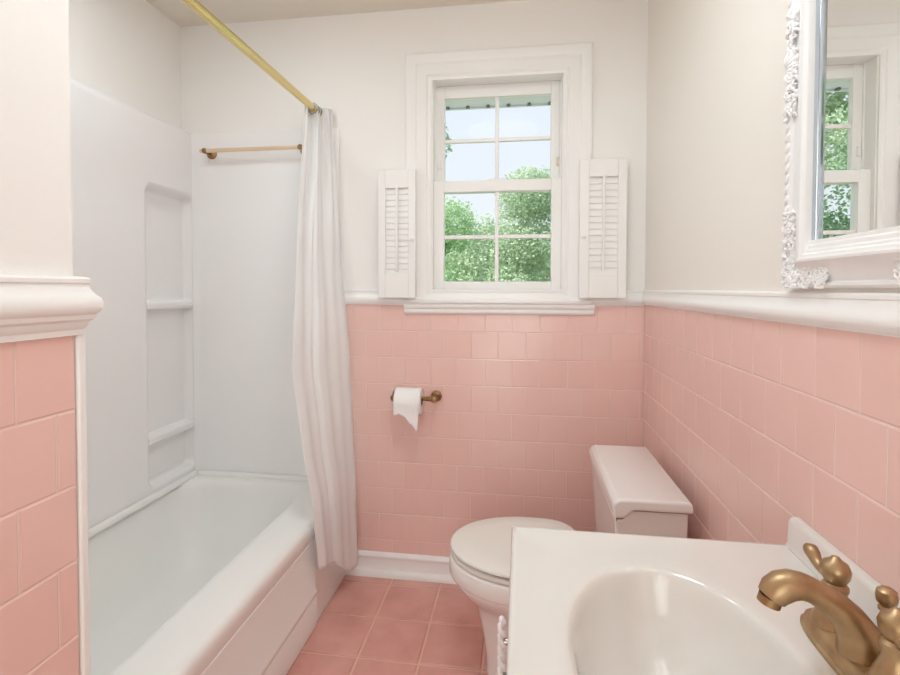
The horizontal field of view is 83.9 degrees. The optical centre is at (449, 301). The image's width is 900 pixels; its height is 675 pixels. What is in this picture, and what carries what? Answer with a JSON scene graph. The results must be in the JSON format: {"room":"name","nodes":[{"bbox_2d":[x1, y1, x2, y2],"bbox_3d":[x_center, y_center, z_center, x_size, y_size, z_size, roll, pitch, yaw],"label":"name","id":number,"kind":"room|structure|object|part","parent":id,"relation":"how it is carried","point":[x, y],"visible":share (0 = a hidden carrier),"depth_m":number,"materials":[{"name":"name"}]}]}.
{"room":"bathroom","nodes":[
{"label":"bathroom","id":0,"kind":"room"},
{"bbox_2d":[0,0,79,674],"bbox_3d":[-1.122,0.030,0.011,0.958,2.335,1.566,0,1,8],"label":"wall","id":1,"kind":"structure","parent":0,"point":[39,608],"depth_m":0.66,"materials":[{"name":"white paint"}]},
{"bbox_2d":[0,274,103,342],"bbox_3d":[-0.681,0.025,-0.039,0.116,0.084,1.592,0,1,8],"label":"trim","id":2,"kind":"structure","parent":1,"relation":"attached to","point":[32,307],"depth_m":0.66,"materials":[{"name":"white wood"}]},
{"bbox_2d":[181,0,320,113],"bbox_3d":[-0.630,-0.757,1.415,0.048,0.048,1.377,0,1,8],"label":"shower curtain rod","id":3,"kind":"object","parent":1,"relation":"attached to","point":[196,6],"visible":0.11,"depth_m":1.49,"materials":[{"name":"gold metal"}]},
{"bbox_2d":[292,103,357,571],"bbox_3d":[-0.495,0.143,1.886,0.206,1.862,0.419,0,1,8],"label":"shower curtain","id":4,"kind":"object","parent":3,"relation":"hanging from","point":[321,352],"visible":0.98,"depth_m":1.90,"materials":[{"name":"white fabric"}]},
{"bbox_2d":[68,0,181,129],"bbox_3d":[-1.330,-0.008,1.529,0.120,2.335,1.384,0,1,8],"label":"wall","id":5,"kind":"structure","parent":0,"point":[128,51],"depth_m":1.90,"materials":[{"name":"white paint"}]},
{"bbox_2d":[146,0,521,26],"bbox_3d":[-0.414,-1.200,0.589,2.185,0.100,3.210,0,1,8],"label":"ceiling","id":6,"kind":"structure","parent":0,"point":[226,11],"depth_m":2.02,"materials":[{"name":"beige paint"}]},
{"bbox_2d":[286,575,487,674],"bbox_3d":[-0.419,1.244,0.650,2.185,0.120,3.210,0,1,8],"label":"floor","id":7,"kind":"structure","parent":0,"point":[369,625],"depth_m":1.74,"materials":[{"name":"pink tile"}]},
{"bbox_2d":[69,77,339,674],"bbox_3d":[-0.854,0.228,1.468,0.840,1.868,1.382,0,1,8],"label":"shower surround","id":8,"kind":"object","parent":7,"relation":"on","point":[184,367],"visible":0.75,"depth_m":2.09,"materials":[{"name":"white plastic"}]},
{"bbox_3d":[-1.239,0.033,1.518,0.062,1.482,1.380,0,1,8],"label":"panel","id":9,"kind":"part","parent":8,"relation":"part of","materials":[{"name":"white plastic"}]},
{"bbox_2d":[146,299,192,309],"bbox_3d":[-1.158,0.012,2.048,0.052,0.040,0.274,0,1,8],"label":"soap shelf","id":10,"kind":"object","parent":8,"relation":"attached to","point":[151,304],"depth_m":2.04,"materials":[{"name":"white plastic"}]},
{"bbox_2d":[148,419,194,445],"bbox_3d":[-1.159,0.535,2.061,0.052,0.040,0.274,0,1,8],"label":"soap shelf","id":11,"kind":"object","parent":8,"relation":"attached to","point":[160,432],"depth_m":2.05,"materials":[{"name":"white plastic"}]},
{"bbox_2d":[199,144,301,158],"bbox_3d":[-0.817,-0.630,2.094,0.469,0.044,0.064,0,1,8],"label":"towel bar","id":12,"kind":"object","parent":8,"relation":"attached to","point":[211,153],"visible":0.73,"depth_m":2.07,"materials":[{"name":"gold metal"}]},
{"bbox_3d":[-1.028,-0.631,2.123,0.044,0.044,0.064,0,1,8],"label":"post","id":13,"kind":"part","parent":12,"relation":"part of","materials":[{"name":"gold metal"}]},
{"bbox_3d":[-0.608,-0.629,2.064,0.044,0.044,0.064,0,1,8],"label":"post","id":14,"kind":"part","parent":12,"relation":"part of","materials":[{"name":"gold metal"}]},
{"bbox_3d":[-0.790,0.019,2.140,0.662,1.482,0.023,0,1,8],"label":"panel","id":15,"kind":"part","parent":8,"relation":"part of","materials":[{"name":"white plastic"}]},
{"bbox_2d":[88,470,345,674],"bbox_3d":[-0.895,0.959,1.491,0.757,0.406,1.378,0,1,8],"label":"bathtub","id":16,"kind":"object","parent":7,"relation":"on","point":[210,572],"visible":0.7,"depth_m":1.69,"materials":[{"name":"white ceramic"}]},
{"bbox_3d":[-0.551,1.006,1.272,0.012,0.315,1.034,0,1,8],"label":"apron panel","id":17,"kind":"part","parent":16,"relation":"part of","materials":[{"name":"white ceramic"}]},
{"bbox_2d":[497,615,507,674],"bbox_3d":[0.296,0.822,0.604,0.497,0.729,0.560,0,1,8],"label":"vanity cabinet","id":18,"kind":"object","parent":7,"relation":"on","point":[501,635],"visible":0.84,"depth_m":0.82,"materials":[{"name":"white paint"}]},
{"bbox_2d":[506,517,899,674],"bbox_3d":[0.313,0.462,0.593,0.487,0.178,0.600,0,1,8],"label":"sink","id":19,"kind":"object","parent":18,"relation":"on","point":[581,602],"visible":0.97,"depth_m":0.73,"materials":[{"name":"ceramic"}]},
{"bbox_2d":[756,543,899,674],"bbox_3d":[0.468,0.368,0.573,0.161,0.111,0.161,-1,2,-37],"label":"faucet","id":20,"kind":"object","parent":19,"relation":"on","point":[850,642],"visible":1,"depth_m":0.57,"materials":[{"name":"gold metal"}]},
{"bbox_3d":[0.431,0.363,0.578,0.139,0.100,0.054,0,1,8],"label":"spout","id":21,"kind":"part","parent":20,"relation":"part of","materials":[{"name":"gold metal"}]},
{"bbox_3d":[0.482,0.334,0.643,0.033,0.037,0.075,0,1,8],"label":"lever","id":22,"kind":"part","parent":20,"relation":"part of","materials":[{"name":"gold metal"}]},
{"bbox_3d":[0.479,0.377,0.623,0.049,0.057,0.049,0,1,8],"label":"handle","id":23,"kind":"part","parent":20,"relation":"part of","materials":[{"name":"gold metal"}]},
{"bbox_3d":[0.471,0.413,0.573,0.062,0.022,0.196,0,1,8],"label":"plate","id":24,"kind":"part","parent":20,"relation":"part of","materials":[{"name":"gold metal"}]},
{"bbox_3d":[0.464,0.379,0.521,0.049,0.057,0.049,0,1,8],"label":"handle","id":25,"kind":"part","parent":20,"relation":"part of","materials":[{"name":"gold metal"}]},
{"bbox_3d":[0.495,0.366,0.569,0.021,0.083,0.021,0,1,8],"label":"lift rod","id":26,"kind":"part","parent":20,"relation":"part of","materials":[{"name":"gold metal"}]},
{"bbox_3d":[0.461,0.338,0.499,0.033,0.037,0.075,0,1,8],"label":"lever","id":27,"kind":"part","parent":20,"relation":"part of","materials":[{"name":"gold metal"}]},
{"bbox_2d":[449,445,692,674],"bbox_3d":[0.321,0.832,1.538,0.654,0.663,0.460,0,1,8],"label":"toilet","id":28,"kind":"object","parent":7,"relation":"on","point":[634,494],"visible":0.48,"depth_m":1.46,"materials":[{"name":"white ceramic"}]},
{"bbox_3d":[0.308,0.978,1.561,0.624,0.370,0.370,0,1,8],"label":"bowl","id":29,"kind":"part","parent":28,"relation":"part of","materials":[{"name":"white ceramic"}]},
{"bbox_3d":[0.199,0.784,1.571,0.395,0.015,0.370,0,1,8],"label":"seat","id":30,"kind":"part","parent":28,"relation":"part of","materials":[{"name":"white plastic"}]},
{"bbox_3d":[0.204,0.760,1.570,0.408,0.019,0.375,0,1,8],"label":"lid","id":31,"kind":"part","parent":28,"relation":"part of","materials":[{"name":"white plastic"}]},
{"bbox_3d":[0.548,0.664,1.504,0.180,0.260,0.443,0,1,8],"label":"tank","id":32,"kind":"part","parent":28,"relation":"part of","materials":[{"name":"white ceramic"}]},
{"bbox_3d":[0.548,0.527,1.498,0.196,0.052,0.460,0,1,8],"label":"tank lid","id":33,"kind":"part","parent":28,"relation":"part of","materials":[{"name":"white ceramic"}]},
{"bbox_2d":[180,0,647,556],"bbox_3d":[-0.201,-0.020,2.137,2.185,2.335,0.143,0,1,8],"label":"wall","id":34,"kind":"structure","parent":0,"point":[515,423],"depth_m":2.04,"materials":[{"name":"pink tile"}]},
{"bbox_2d":[346,550,455,583],"bbox_3d":[0.154,1.103,2.030,1.200,0.096,0.030,0,1,8],"label":"baseboard","id":35,"kind":"structure","parent":34,"relation":"attached to","point":[389,565],"depth_m":2.08,"materials":[{"name":"white ceramic"}]},
{"bbox_2d":[390,390,441,402],"bbox_3d":[-0.141,0.388,2.025,0.210,0.048,0.079,0,1,8],"label":"toilet paper holder","id":36,"kind":"object","parent":34,"relation":"attached to","point":[436,395],"visible":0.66,"depth_m":2.00,"materials":[{"name":"gold metal"}]},
{"bbox_2d":[393,387,423,430],"bbox_3d":[-0.164,0.427,2.004,0.104,0.164,0.105,0,1,8],"label":"toilet paper roll","id":37,"kind":"object","parent":36,"relation":"on","point":[407,402],"visible":0.98,"depth_m":1.96,"materials":[{"name":"white paper"}]},
{"bbox_3d":[-0.061,0.389,2.014,0.048,0.048,0.079,0,1,8],"label":"post","id":38,"kind":"part","parent":36,"relation":"part of","materials":[{"name":"gold metal"}]},
{"bbox_2d":[344,289,644,306],"bbox_3d":[0.146,-0.014,2.009,1.218,0.064,0.020,0,1,8],"label":"trim","id":39,"kind":"structure","parent":34,"relation":"attached to","point":[633,298],"depth_m":2.00,"materials":[{"name":"white wood"}]},
{"bbox_2d":[404,42,594,314],"bbox_3d":[0.197,-0.473,2.053,0.757,1.050,0.167,0,1,8],"label":"window","id":40,"kind":"structure","parent":34,"relation":"in","point":[563,72],"depth_m":2.01,"materials":[{"name":"white wood"}]},
{"bbox_2d":[378,169,416,297],"bbox_3d":[-0.214,-0.271,2.015,0.154,0.515,0.050,0,1,8],"label":"window shutter","id":41,"kind":"object","parent":40,"relation":"attached to","point":[397,188],"visible":1,"depth_m":2.02,"materials":[{"name":"white wood"}]},
{"bbox_3d":[-0.214,-0.289,2.008,0.010,0.343,0.007,0,1,8],"label":"tilt rod","id":42,"kind":"part","parent":41,"relation":"part of","materials":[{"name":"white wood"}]},
{"bbox_3d":[0.190,-0.251,2.041,0.514,0.478,0.034,0,1,8],"label":"sash","id":43,"kind":"part","parent":40,"relation":"part of","materials":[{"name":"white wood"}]},
{"bbox_3d":[0.196,-0.672,2.077,0.504,0.443,0.028,0,1,8],"label":"sash","id":44,"kind":"part","parent":40,"relation":"part of","materials":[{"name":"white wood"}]},
{"bbox_2d":[578,158,627,297],"bbox_3d":[0.580,-0.274,1.902,0.174,0.527,0.050,0,1,8],"label":"window shutter","id":45,"kind":"object","parent":40,"relation":"attached to","point":[602,182],"visible":1,"depth_m":1.90,"materials":[{"name":"white wood"}]},
{"bbox_3d":[0.582,-0.297,1.895,0.010,0.364,0.007,0,1,8],"label":"tilt rod","id":46,"kind":"part","parent":45,"relation":"part of","materials":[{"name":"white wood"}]},
{"bbox_2d":[643,0,899,598],"bbox_3d":[0.604,0.023,0.465,0.122,2.335,2.950,0,1,8],"label":"wall","id":47,"kind":"structure","parent":0,"point":[760,425],"depth_m":1.08,"materials":[{"name":"pink tile"}]},
{"bbox_2d":[642,290,899,337],"bbox_3d":[0.537,0.021,0.474,0.016,0.056,2.950,0,1,8],"label":"trim","id":48,"kind":"structure","parent":47,"relation":"attached to","point":[878,313],"depth_m":0.83,"materials":[{"name":"white wood"}]},
{"bbox_2d":[780,0,899,288],"bbox_3d":[0.538,-0.392,0.520,0.033,0.760,0.723,0,1,8],"label":"ornate mirror","id":49,"kind":"object","parent":47,"relation":"attached to","point":[841,228],"visible":1,"depth_m":0.72,"materials":[{"name":"white painted wood"},{"name":"mirror glass"}]},
{"bbox_3d":[0.542,-0.392,0.519,0.017,0.617,0.472,0,1,8],"label":"glass","id":50,"kind":"part","parent":49,"relation":"part of","materials":[{"name":"white mirror"}]},
{"bbox_2d":[785,517,899,628],"bbox_3d":[0.542,0.400,0.559,0.024,0.052,0.600,0,1,8],"label":"backsplash","id":51,"kind":"structure","parent":47,"relation":"attached to","point":[862,585],"depth_m":0.74,"materials":[{"name":"ceramic"}]},
{"label":"outside","id":52,"kind":"structure","parent":0,"visible":0},
{"bbox_3d":[4.988,1.121,31.922,80.000,0.100,59.500,0,1,8],"label":"ground","id":53,"kind":"structure","parent":52,"visible":0},
{"bbox_2d":[445,123,452,158],"bbox_3d":[-0.983,-1.127,8.153,1.952,5.554,1.580,1,2,26],"label":"maple tree","id":54,"kind":"object","parent":53,"relation":"on","point":[447,137],"visible":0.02,"depth_m":8.11,"materials":[{"name":"green plant"}]},
{"bbox_2d":[445,261,453,281],"bbox_3d":[-0.541,0.513,6.457,1.413,2.365,1.504,0,1,8],"label":"bush","id":55,"kind":"object","parent":53,"relation":"on","point":[446,276],"visible":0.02,"depth_m":6.34,"materials":[{"name":"green plant"}]},
{"bbox_2d":[445,195,479,281],"bbox_3d":[-0.404,-0.310,10.630,2.480,3.805,2.473,1,2,25],"label":"broad tree","id":56,"kind":"object","parent":53,"relation":"on","point":[449,213],"visible":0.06,"depth_m":10.25,"materials":[{"name":"green plant"}]},
{"bbox_2d":[445,207,550,281],"bbox_3d":[0.995,-0.534,14.371,4.077,4.081,5.587,0,1,-1],"label":"tree","id":57,"kind":"object","parent":53,"relation":"on","point":[464,262],"visible":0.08,"depth_m":13.38,"materials":[{"name":"green plant"}]},
{"bbox_2d":[468,165,550,281],"bbox_3d":[1.403,-0.320,8.526,2.794,3.885,2.114,0,1,8],"label":"tree","id":58,"kind":"object","parent":53,"relation":"on","point":[526,252],"visible":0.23,"depth_m":8.10,"materials":[{"name":"green plant"}]},
{"bbox_3d":[0.762,0.402,2.023,12.000,2.900,0.120,0,1,8],"label":"wall","id":59,"kind":"structure","parent":0,"visible":0},
{"bbox_2d":[446,96,550,110],"bbox_3d":[0.814,-1.120,2.325,12.000,0.192,0.564,0,1,8],"label":"roof eave","id":60,"kind":"object","parent":59,"relation":"attached to","point":[540,100],"visible":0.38,"depth_m":2.64,"materials":[{"name":"white paint"}]}
]}

